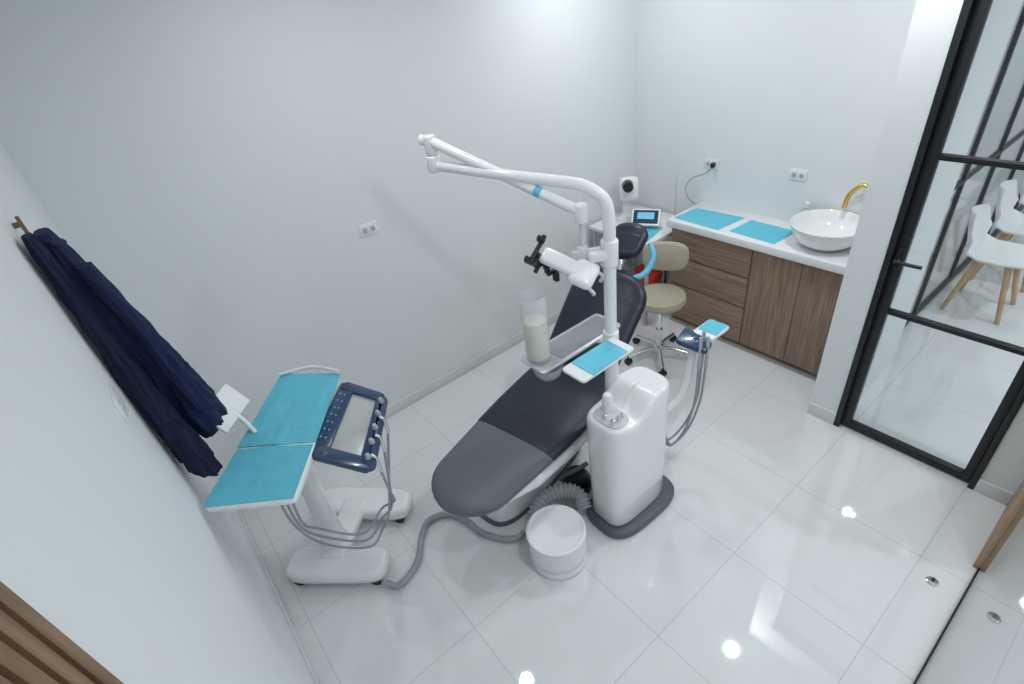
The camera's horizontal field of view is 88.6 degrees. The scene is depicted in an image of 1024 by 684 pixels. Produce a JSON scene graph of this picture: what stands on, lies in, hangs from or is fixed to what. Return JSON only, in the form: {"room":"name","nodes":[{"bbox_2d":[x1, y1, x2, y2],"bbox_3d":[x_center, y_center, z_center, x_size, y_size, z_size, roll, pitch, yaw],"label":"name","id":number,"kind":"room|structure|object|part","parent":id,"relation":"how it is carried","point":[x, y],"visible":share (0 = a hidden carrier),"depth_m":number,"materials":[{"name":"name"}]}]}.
{"room":"dental clinic","nodes":[
{"label":"dental clinic","id":0,"kind":"room"},
{"bbox_2d":[0,143,314,683],"bbox_3d":[-0.944,0.507,1.374,0.120,2.850,3.270,-30,40,-28],"label":"wall","id":1,"kind":"structure","parent":0,"point":[109,537],"depth_m":1.03,"materials":[{"name":"paint"}]},
{"bbox_2d":[11,216,28,232],"bbox_3d":[-1.365,-0.263,1.505,0.024,0.200,0.011,-30,40,-28],"label":"coat rack","id":2,"kind":"object","parent":1,"relation":"attached to","point":[19,223],"visible":0.45,"depth_m":1.46,"materials":[{"name":"brown wood"}]},
{"bbox_2d":[21,232,222,477],"bbox_3d":[-1.250,0.092,1.756,0.114,1.032,0.240,-30,40,-28],"label":"jacket","id":3,"kind":"object","parent":2,"relation":"hanging from","point":[180,437],"visible":1,"depth_m":1.66,"materials":[{"name":"blue fabric"}]},
{"bbox_2d":[33,227,227,437],"bbox_3d":[-1.250,0.024,1.843,0.203,0.988,0.371,-30,40,-28],"label":"jacket","id":4,"kind":"object","parent":2,"relation":"hanging from","point":[174,377],"visible":0.84,"depth_m":1.69,"materials":[{"name":"blue fabric"}]},
{"bbox_2d":[0,581,123,683],"bbox_3d":[-0.114,0.941,0.569,0.032,2.850,0.805,-30,40,-28],"label":"slatted wall panel","id":5,"kind":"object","parent":1,"relation":"attached to","point":[33,650],"depth_m":0.46,"materials":[{"name":"brown wood"}]},
{"bbox_2d":[109,384,129,422],"bbox_3d":[-1.129,0.176,1.511,0.010,0.075,0.120,-30,40,-28],"label":"light switch","id":6,"kind":"object","parent":1,"relation":"attached to","point":[118,402],"visible":1,"depth_m":1.49,"materials":[{"name":"white plastic"}]},
{"bbox_2d":[237,510,320,683],"bbox_3d":[-0.978,1.451,2.460,0.012,0.090,2.438,-30,40,-28],"label":"baseboard","id":7,"kind":"structure","parent":1,"relation":"attached to","point":[280,601],"depth_m":2.64,"materials":[{"name":"tile"}]},
{"bbox_2d":[0,0,634,477],"bbox_3d":[-0.501,-0.987,3.435,4.020,2.850,0.120,-30,40,-28],"label":"wall","id":8,"kind":"structure","parent":0,"point":[220,164],"depth_m":2.91,"materials":[{"name":"paint"}]},
{"bbox_2d":[358,220,378,236],"bbox_3d":[-0.866,-0.684,3.173,0.115,0.072,0.011,-30,40,-28],"label":"wall outlet","id":9,"kind":"object","parent":8,"relation":"attached to","point":[371,227],"visible":1,"depth_m":3.17,"materials":[{"name":"white plastic"}]},
{"bbox_2d":[362,227,367,233],"bbox_3d":[-0.884,-0.672,3.160,0.032,0.036,0.003,-30,40,-28],"label":"socket","id":10,"kind":"object","parent":9,"relation":"attached to","point":[364,229],"depth_m":3.16,"materials":[{"name":"white plastic"}]},
{"bbox_2d":[370,224,375,230],"bbox_3d":[-0.845,-0.694,3.183,0.032,0.036,0.003,-30,40,-28],"label":"socket","id":11,"kind":"object","parent":9,"relation":"attached to","point":[372,226],"depth_m":3.18,"materials":[{"name":"white plastic"}]},
{"bbox_2d":[313,270,631,460],"bbox_3d":[-0.292,0.164,4.170,3.780,0.090,0.012,-30,40,-28],"label":"baseboard","id":12,"kind":"structure","parent":8,"relation":"attached to","point":[346,435],"depth_m":4.00,"materials":[{"name":"tile"}]},
{"bbox_2d":[241,178,1023,683],"bbox_3d":[3.200,0.444,3.183,10.500,0.100,8.000,-30,40,-28],"label":"floor","id":13,"kind":"structure","parent":0,"point":[791,545],"depth_m":2.71,"materials":[{"name":"tile"}]},
{"bbox_2d":[205,365,412,585],"bbox_3d":[-0.868,0.680,2.493,0.790,1.284,0.930,-7,34,3],"label":"cart","id":14,"kind":"object","parent":13,"relation":"on","point":[337,513],"visible":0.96,"depth_m":2.61,"materials":[{"name":"white plastic"}]},
{"bbox_2d":[202,444,312,507],"bbox_3d":[-0.938,0.487,1.967,0.333,0.009,0.277,-7,34,3],"label":"mat","id":15,"kind":"object","parent":14,"relation":"on","point":[269,473],"visible":1,"depth_m":1.95,"materials":[{"name":"blue paper"}]},
{"bbox_2d":[205,365,340,512],"bbox_3d":[-0.946,0.369,2.154,0.689,0.063,0.769,-30,40,-28],"label":"tray","id":16,"kind":"object","parent":14,"relation":"on","point":[322,451],"depth_m":2.06,"materials":[{"name":"teal plastic"}]},
{"bbox_2d":[237,373,340,447],"bbox_3d":[-0.932,0.272,2.273,0.327,0.013,0.466,-5,35,5],"label":"mat","id":17,"kind":"object","parent":14,"relation":"on","point":[294,411],"visible":1,"depth_m":2.24,"materials":[{"name":"blue paper"}]},
{"bbox_3d":[-0.649,0.343,2.192,0.275,0.079,0.496,-4,35,7],"label":"control panel","id":18,"kind":"part","parent":14,"relation":"part of","materials":[{"name":"blue plastic"}]},
{"bbox_2d":[384,511,525,588],"bbox_3d":[-0.343,1.070,2.899,0.779,0.052,0.366,-17,35,-13],"label":"supply hose","id":19,"kind":"object","parent":13,"relation":"on","point":[390,584],"visible":0.95,"depth_m":2.85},
{"bbox_2d":[431,222,656,526],"bbox_3d":[0.241,0.220,2.988,0.582,1.206,1.851,22,45,37],"label":"dental chair","id":20,"kind":"object","parent":13,"relation":"on","point":[535,430],"visible":0.72,"depth_m":2.89,"materials":[{"name":"grey leather"}]},
{"bbox_3d":[0.215,0.326,3.007,0.580,0.168,0.700,20,44,35],"label":"seat","id":21,"kind":"part","parent":20,"relation":"part of","materials":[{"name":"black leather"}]},
{"bbox_3d":[0.517,-0.144,3.172,0.511,0.455,0.513,20,44,35],"label":"backrest","id":22,"kind":"part","parent":20,"relation":"part of","materials":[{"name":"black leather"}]},
{"bbox_2d":[526,504,586,580],"bbox_3d":[0.232,1.026,2.690,0.302,0.228,0.302,-30,40,-28],"label":"bucket","id":23,"kind":"object","parent":13,"relation":"on","point":[555,534],"visible":1,"depth_m":2.61,"materials":[{"name":"plastic"}]},
{"bbox_2d":[526,482,591,521],"bbox_3d":[0.244,0.891,2.893,0.369,0.180,0.182,-13,35,-6],"label":"corrugated hose","id":24,"kind":"object","parent":13,"relation":"on","point":[569,491],"visible":0.84,"depth_m":2.86,"materials":[{"name":"grey plastic"}]},
{"bbox_2d":[418,134,728,538],"bbox_3d":[0.394,0.044,2.513,1.414,1.992,0.695,-4,35,6],"label":"dental delivery unit","id":25,"kind":"object","parent":13,"relation":"on","point":[627,428],"visible":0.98,"depth_m":2.47,"materials":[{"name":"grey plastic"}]},
{"bbox_2d":[418,134,618,391],"bbox_3d":[0.109,-0.050,2.666,0.428,1.942,0.803,-30,40,-28],"label":"lamp","id":26,"kind":"object","parent":25,"relation":"attached to","point":[543,355],"depth_m":2.23,"materials":[{"name":"plastic"}]},
{"bbox_2d":[523,314,549,361],"bbox_3d":[0.104,-0.062,2.320,0.120,0.335,0.120,-30,40,-28],"label":"cup","id":27,"kind":"object","parent":25,"relation":"on","point":[535,325],"depth_m":2.31,"materials":[{"name":"white plastic"}]},
{"bbox_2d":[521,314,620,373],"bbox_3d":[0.285,0.000,2.498,0.520,0.012,0.170,-30,40,-28],"label":"tray","id":28,"kind":"object","parent":25,"relation":"on","point":[588,332],"depth_m":2.48,"materials":[{"name":"plastic"}]},
{"bbox_2d":[563,337,633,382],"bbox_3d":[0.379,0.076,2.300,0.325,0.016,0.135,-30,40,-28],"label":"tray","id":29,"kind":"object","parent":25,"relation":"on","point":[572,370],"depth_m":2.25,"materials":[{"name":"white plastic"}]},
{"bbox_2d":[571,340,627,374],"bbox_3d":[0.385,0.065,2.295,0.225,0.006,0.134,-30,40,-28],"label":"bib","id":30,"kind":"object","parent":25,"relation":"on","point":[604,354],"visible":1,"depth_m":2.29,"materials":[{"name":"blue paper"}]},
{"bbox_3d":[0.434,0.351,2.463,0.024,0.030,0.024,-30,40,-28],"label":"valve knob","id":31,"kind":"part","parent":25,"relation":"part of","materials":[{"name":"silver metal"}]},
{"bbox_3d":[0.410,0.001,2.458,0.200,0.080,0.246,-30,40,-28],"label":"tray arm","id":32,"kind":"part","parent":25,"relation":"part of"},
{"bbox_3d":[0.468,0.357,2.487,0.124,0.017,0.170,-30,40,-28],"label":"valve panel","id":33,"kind":"part","parent":25,"relation":"part of","materials":[{"name":"plastic"}]},
{"bbox_3d":[0.465,0.370,2.429,0.024,0.030,0.024,-30,40,-28],"label":"valve knob","id":34,"kind":"part","parent":25,"relation":"part of","materials":[{"name":"silver metal"}]},
{"bbox_3d":[0.495,0.356,2.442,0.024,0.030,0.024,-30,40,-28],"label":"valve knob","id":35,"kind":"part","parent":25,"relation":"part of","materials":[{"name":"silver metal"}]},
{"bbox_3d":[0.669,0.889,2.956,0.520,0.045,0.331,-30,40,-28],"label":"plate","id":36,"kind":"part","parent":25,"relation":"part of","materials":[{"name":"grey plastic"}]},
{"bbox_3d":[0.843,0.230,2.749,0.321,0.412,0.068,-30,40,-28],"label":"assistant arm","id":37,"kind":"part","parent":25,"relation":"part of"},
{"bbox_3d":[0.925,-0.002,2.675,0.125,0.051,0.185,-30,40,-28],"label":"assistant panel","id":38,"kind":"part","parent":25,"relation":"part of","materials":[{"name":"blue plastic"}]},
{"bbox_3d":[0.942,0.057,2.634,0.017,0.181,0.033,-2,35,9],"label":"suction handle","id":39,"kind":"part","parent":25,"relation":"part of","materials":[{"name":"grey plastic"}]},
{"bbox_3d":[0.972,0.025,2.673,0.017,0.181,0.033,-2,35,9],"label":"suction handle","id":40,"kind":"part","parent":25,"relation":"part of","materials":[{"name":"grey plastic"}]},
{"bbox_3d":[0.978,0.051,2.634,0.017,0.181,0.033,-2,35,9],"label":"suction handle","id":41,"kind":"part","parent":25,"relation":"part of","materials":[{"name":"grey plastic"}]},
{"bbox_2d":[694,319,728,341],"bbox_3d":[1.029,-0.060,2.715,0.160,0.020,0.120,-30,40,-28],"label":"tray","id":42,"kind":"object","parent":25,"relation":"on","point":[697,332],"depth_m":2.68,"materials":[{"name":"white plastic"}]},
{"bbox_2d":[698,319,727,335],"bbox_3d":[1.041,-0.079,2.715,0.115,0.006,0.110,-30,40,-28],"label":"bib","id":43,"kind":"object","parent":25,"relation":"on","point":[713,327],"visible":1,"depth_m":2.71,"materials":[{"name":"blue paper"}]},
{"bbox_2d":[558,461,590,492],"bbox_3d":[0.376,0.778,3.058,0.176,0.184,0.176,16,41,31],"label":"foot pedal","id":44,"kind":"object","parent":13,"relation":"on","point":[577,474],"visible":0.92,"depth_m":3.01,"materials":[{"name":"black plastic"}]},
{"bbox_2d":[589,205,673,325],"bbox_3d":[1.093,-0.664,4.484,0.570,0.750,0.610,-30,40,-28],"label":"side table","id":45,"kind":"object","parent":13,"relation":"on","point":[666,231],"visible":0.26,"depth_m":4.31,"materials":[{"name":"white plastic"}]},
{"bbox_3d":[0.727,-0.645,4.561,0.032,0.720,0.032,-30,40,-28],"label":"leg","id":46,"kind":"part","parent":45,"relation":"part of","materials":[{"name":"grey plastic"}]},
{"bbox_2d":[617,176,638,221],"bbox_3d":[0.942,-1.163,4.258,0.166,0.356,0.237,-7,34,2],"label":"camera","id":47,"kind":"object","parent":45,"relation":"on","point":[628,187],"visible":0.92,"depth_m":4.18,"materials":[{"name":"white plastic"}]},
{"bbox_3d":[1.112,-0.863,4.794,0.032,0.720,0.032,-30,40,-28],"label":"leg","id":48,"kind":"part","parent":45,"relation":"part of","materials":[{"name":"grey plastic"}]},
{"bbox_3d":[1.071,-0.436,4.186,0.032,0.720,0.032,-30,40,-28],"label":"leg","id":49,"kind":"part","parent":45,"relation":"part of","materials":[{"name":"grey plastic"}]},
{"bbox_2d":[645,226,662,241],"bbox_3d":[0.988,-0.872,4.136,0.303,0.006,0.289,18,43,33],"label":"bib","id":50,"kind":"object","parent":45,"relation":"on","point":[652,230],"visible":0.19,"depth_m":4.11,"materials":[{"name":"blue paper"}]},
{"bbox_2d":[631,209,660,226],"bbox_3d":[1.058,-0.977,4.153,0.223,0.122,0.129,4,36,17],"label":"tablet device","id":51,"kind":"object","parent":50,"relation":"on","point":[645,217],"visible":0.84,"depth_m":4.14,"materials":[{"name":"white plastic"}]},
{"bbox_2d":[671,173,677,216],"bbox_3d":[1.293,-1.144,4.143,0.060,0.370,0.060,-30,40,-28],"label":"wand","id":52,"kind":"object","parent":45,"relation":"on","point":[676,183],"visible":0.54,"depth_m":4.13,"materials":[{"name":"white plastic"}]},
{"bbox_2d":[634,264,662,285],"bbox_3d":[1.185,-0.492,4.569,0.240,0.350,0.240,-30,40,-28],"label":"waste bin","id":53,"kind":"object","parent":13,"relation":"on","point":[655,276],"visible":0.37,"depth_m":4.43,"materials":[{"name":"red plastic"}]},
{"bbox_3d":[1.166,-0.618,4.481,0.240,0.040,0.240,-30,40,-28],"label":"lid","id":54,"kind":"part","parent":53,"relation":"part of","materials":[{"name":"red plastic"}]},
{"bbox_2d":[624,241,688,376],"bbox_3d":[1.065,-0.252,3.789,0.488,0.870,0.502,-30,40,-28],"label":"stool","id":55,"kind":"object","parent":13,"relation":"on","point":[662,298],"visible":0.91,"depth_m":3.70,"materials":[{"name":"beige leather"}]},
{"bbox_3d":[1.054,-0.313,3.727,0.356,0.082,0.356,-30,40,-28],"label":"seat","id":56,"kind":"part","parent":55,"relation":"part of","materials":[{"name":"beige leather"}]},
{"bbox_3d":[1.085,-0.609,3.715,0.320,0.210,0.086,7,37,21],"label":"backrest","id":57,"kind":"part","parent":55,"relation":"part of","materials":[{"name":"beige leather"}]},
{"bbox_2d":[669,228,752,345],"bbox_3d":[1.606,-0.495,4.051,0.390,0.840,0.650,-30,40,-28],"label":"base cabinet","id":58,"kind":"object","parent":13,"relation":"on","point":[714,280],"visible":0.59,"depth_m":3.88,"materials":[{"name":"brown wood"}]},
{"bbox_3d":[1.489,-0.244,4.083,0.020,0.291,0.644,-30,40,-28],"label":"drawer","id":59,"kind":"part","parent":58,"relation":"part of","materials":[{"name":"brown wood"}]},
{"bbox_3d":[1.456,-0.464,3.930,0.020,0.231,0.644,-30,40,-28],"label":"drawer","id":60,"kind":"part","parent":58,"relation":"part of","materials":[{"name":"brown wood"}]},
{"bbox_3d":[1.427,-0.658,3.796,0.020,0.226,0.644,-30,40,-28],"label":"drawer","id":61,"kind":"part","parent":58,"relation":"part of","materials":[{"name":"brown wood"}]},
{"bbox_2d":[740,250,843,376],"bbox_3d":[2.021,-0.244,3.598,0.390,0.840,0.673,-30,40,-28],"label":"base cabinet","id":62,"kind":"object","parent":13,"relation":"on","point":[790,305],"visible":0.42,"depth_m":3.51,"materials":[{"name":"brown wood"}]},
{"bbox_2d":[667,202,850,274],"bbox_3d":[1.741,-0.729,3.565,0.430,0.053,1.345,-30,40,-28],"label":"countertop","id":63,"kind":"structure","parent":62,"relation":"on","point":[789,248],"depth_m":3.47,"materials":[{"name":"white stone"}]},
{"bbox_2d":[674,208,743,229],"bbox_3d":[1.430,-0.907,3.837,0.280,0.005,0.410,-30,40,-28],"label":"bib","id":64,"kind":"object","parent":63,"relation":"on","point":[715,220],"visible":1,"depth_m":3.82,"materials":[{"name":"blue paper"}]},
{"bbox_2d":[730,220,791,243],"bbox_3d":[1.690,-0.750,3.554,0.260,0.006,0.340,-30,40,-28],"label":"bib","id":65,"kind":"object","parent":63,"relation":"on","point":[772,234],"visible":0.99,"depth_m":3.54,"materials":[{"name":"blue paper"}]},
{"bbox_2d":[800,202,809,211],"bbox_3d":[1.943,-0.840,3.479,0.064,0.175,0.064,-30,40,-28],"label":"soap bottle","id":66,"kind":"object","parent":63,"relation":"on","point":[807,204],"visible":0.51,"depth_m":3.44,"materials":[{"name":"plastic"}]},
{"bbox_2d":[790,209,859,251],"bbox_3d":[1.951,-0.672,3.257,0.430,0.150,0.430,-30,40,-28],"label":"vessel sink","id":67,"kind":"object","parent":63,"relation":"in","point":[822,230],"visible":0.87,"depth_m":3.31,"materials":[{"name":"white ceramic"}]},
{"bbox_2d":[841,183,867,208],"bbox_3d":[2.135,-0.790,3.206,0.229,0.356,0.048,19,43,34],"label":"faucet","id":68,"kind":"object","parent":63,"relation":"on","point":[853,190],"visible":0.32,"depth_m":3.18,"materials":[{"name":"gold metal"}]},
{"bbox_3d":[1.770,-0.250,3.611,0.020,0.766,0.332,-30,40,-28],"label":"door","id":69,"kind":"part","parent":62,"relation":"part of","materials":[{"name":"brown wood"}]},
{"bbox_3d":[1.980,-0.123,3.382,0.020,0.766,0.332,-30,40,-28],"label":"door","id":70,"kind":"part","parent":62,"relation":"part of","materials":[{"name":"brown wood"}]},
{"bbox_2d":[926,576,938,586],"bbox_3d":[1.931,1.094,2.410,0.050,0.022,0.050,-30,40,-28],"label":"stopper","id":71,"kind":"object","parent":13,"relation":"on","point":[930,580],"visible":1,"depth_m":2.40,"materials":[{"name":"silver metal"}]},
{"bbox_2d":[913,502,1023,683],"bbox_3d":[1.006,0.452,1.033,2.545,2.850,0.016,-30,40,-28],"label":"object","id":72,"kind":"structure","parent":13,"relation":"on","point":[982,640],"depth_m":1.17,"materials":[{"name":"clear glass"}]},
{"bbox_2d":[940,203,1023,324],"bbox_3d":[3.522,-0.585,3.855,0.420,0.749,0.452,-30,40,-28],"label":"chair","id":73,"kind":"object","parent":13,"relation":"on","point":[982,247],"visible":1,"depth_m":3.86,"materials":[{"name":"white plastic"}]},
{"bbox_3d":[3.369,-0.425,3.948,0.142,0.419,0.044,-2,35,9],"label":"leg","id":74,"kind":"part","parent":73,"relation":"part of","materials":[{"name":"brown wood"}]},
{"bbox_3d":[3.592,-0.551,4.083,0.044,0.419,0.142,-2,35,9],"label":"leg","id":75,"kind":"part","parent":73,"relation":"part of","materials":[{"name":"brown wood"}]},
{"bbox_3d":[3.525,-0.330,3.777,0.044,0.419,0.142,-2,35,9],"label":"leg","id":76,"kind":"part","parent":73,"relation":"part of","materials":[{"name":"brown wood"}]},
{"bbox_3d":[3.749,-0.457,3.912,0.142,0.419,0.044,-2,35,9],"label":"leg","id":77,"kind":"part","parent":73,"relation":"part of","materials":[{"name":"brown wood"}]},
{"bbox_2d":[970,179,1023,292],"bbox_3d":[3.985,-0.847,4.133,0.420,0.749,0.452,-30,40,-28],"label":"chair","id":78,"kind":"object","parent":13,"relation":"on","point":[1008,220],"visible":0.85,"depth_m":4.15,"materials":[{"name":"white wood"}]},
{"bbox_3d":[3.831,-0.687,4.227,0.142,0.419,0.044,-2,35,9],"label":"leg","id":79,"kind":"part","parent":78,"relation":"part of","materials":[{"name":"brown wood"}]},
{"bbox_3d":[3.988,-0.592,4.056,0.044,0.419,0.142,-2,35,9],"label":"leg","id":80,"kind":"part","parent":78,"relation":"part of","materials":[{"name":"brown wood"}]},
{"bbox_2d":[1005,171,1023,240],"bbox_3d":[4.447,-1.109,4.412,0.420,0.749,0.452,-30,40,-28],"label":"chair","id":81,"kind":"object","parent":13,"relation":"on","point":[1021,201],"visible":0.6,"depth_m":4.34,"materials":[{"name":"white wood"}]},
{"bbox_2d":[633,0,916,283],"bbox_3d":[1.674,-1.431,3.608,0.120,2.850,2.030,-30,40,-28],"label":"wall","id":82,"kind":"structure","parent":0,"point":[764,89],"depth_m":3.43,"materials":[{"name":"paint"}]},
{"bbox_2d":[685,162,715,204],"bbox_3d":[1.432,-1.175,4.029,0.218,0.415,0.041,22,45,36],"label":"power cable","id":83,"kind":"object","parent":82,"relation":"attached to","point":[712,165],"visible":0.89,"depth_m":3.95,"materials":[{"name":"black plastic"}]},
{"bbox_2d":[704,158,718,169],"bbox_3d":[1.479,-1.323,3.892,0.011,0.072,0.115,-30,40,-28],"label":"wall outlet","id":84,"kind":"object","parent":82,"relation":"attached to","point":[708,161],"visible":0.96,"depth_m":3.89,"materials":[{"name":"white plastic"}]},
{"bbox_2d":[789,168,807,181],"bbox_3d":[1.877,-1.097,3.445,0.011,0.072,0.115,-30,40,-28],"label":"wall outlet","id":85,"kind":"object","parent":82,"relation":"attached to","point":[795,174],"visible":1,"depth_m":3.44,"materials":[{"name":"white plastic"}]},
{"bbox_2d":[904,4,1023,327],"bbox_3d":[3.869,-1.901,3.814,3.835,2.850,0.030,-30,40,-28],"label":"window","id":86,"kind":"structure","parent":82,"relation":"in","point":[1004,144],"depth_m":3.68,"materials":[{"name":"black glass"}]},
{"bbox_2d":[810,0,1023,495],"bbox_3d":[2.365,-0.696,2.399,0.820,2.850,1.040,-30,40,-28],"label":"wall","id":87,"kind":"structure","parent":0,"point":[933,22],"depth_m":2.57,"materials":[{"name":"paint"}]},
{"bbox_2d":[807,402,1013,505],"bbox_3d":[2.202,0.606,2.996,0.012,0.090,1.010,-30,40,-28],"label":"baseboard","id":88,"kind":"structure","parent":87,"relation":"attached to","point":[1003,496],"depth_m":2.72,"materials":[{"name":"tile"}]},
{"bbox_2d":[833,0,1023,489],"bbox_3d":[2.080,-0.370,2.326,0.131,2.470,0.710,-30,40,-28],"label":"door","id":89,"kind":"structure","parent":87,"relation":"in","point":[973,15],"depth_m":2.49,"materials":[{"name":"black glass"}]},
{"bbox_3d":[1.911,-0.377,2.531,0.066,0.110,0.126,-30,40,-28],"label":"handle","id":90,"kind":"part","parent":89,"relation":"part of","materials":[{"name":"black metal"}]},
{"bbox_2d":[973,480,1023,568],"bbox_3d":[2.184,-0.209,1.734,0.500,2.850,0.070,-30,40,-28],"label":"trim","id":91,"kind":"structure","parent":87,"relation":"attached to","point":[1017,499],"depth_m":2.31,"materials":[{"name":"brown wood"}]},
{"bbox_2d":[958,0,1023,185],"bbox_3d":[6.025,-2.462,4.161,0.100,2.850,8.000,-30,40,-28],"label":"wall","id":92,"kind":"structure","parent":0,"point":[1013,80],"depth_m":5.54,"materials":[{"name":"paint"}]}
]}

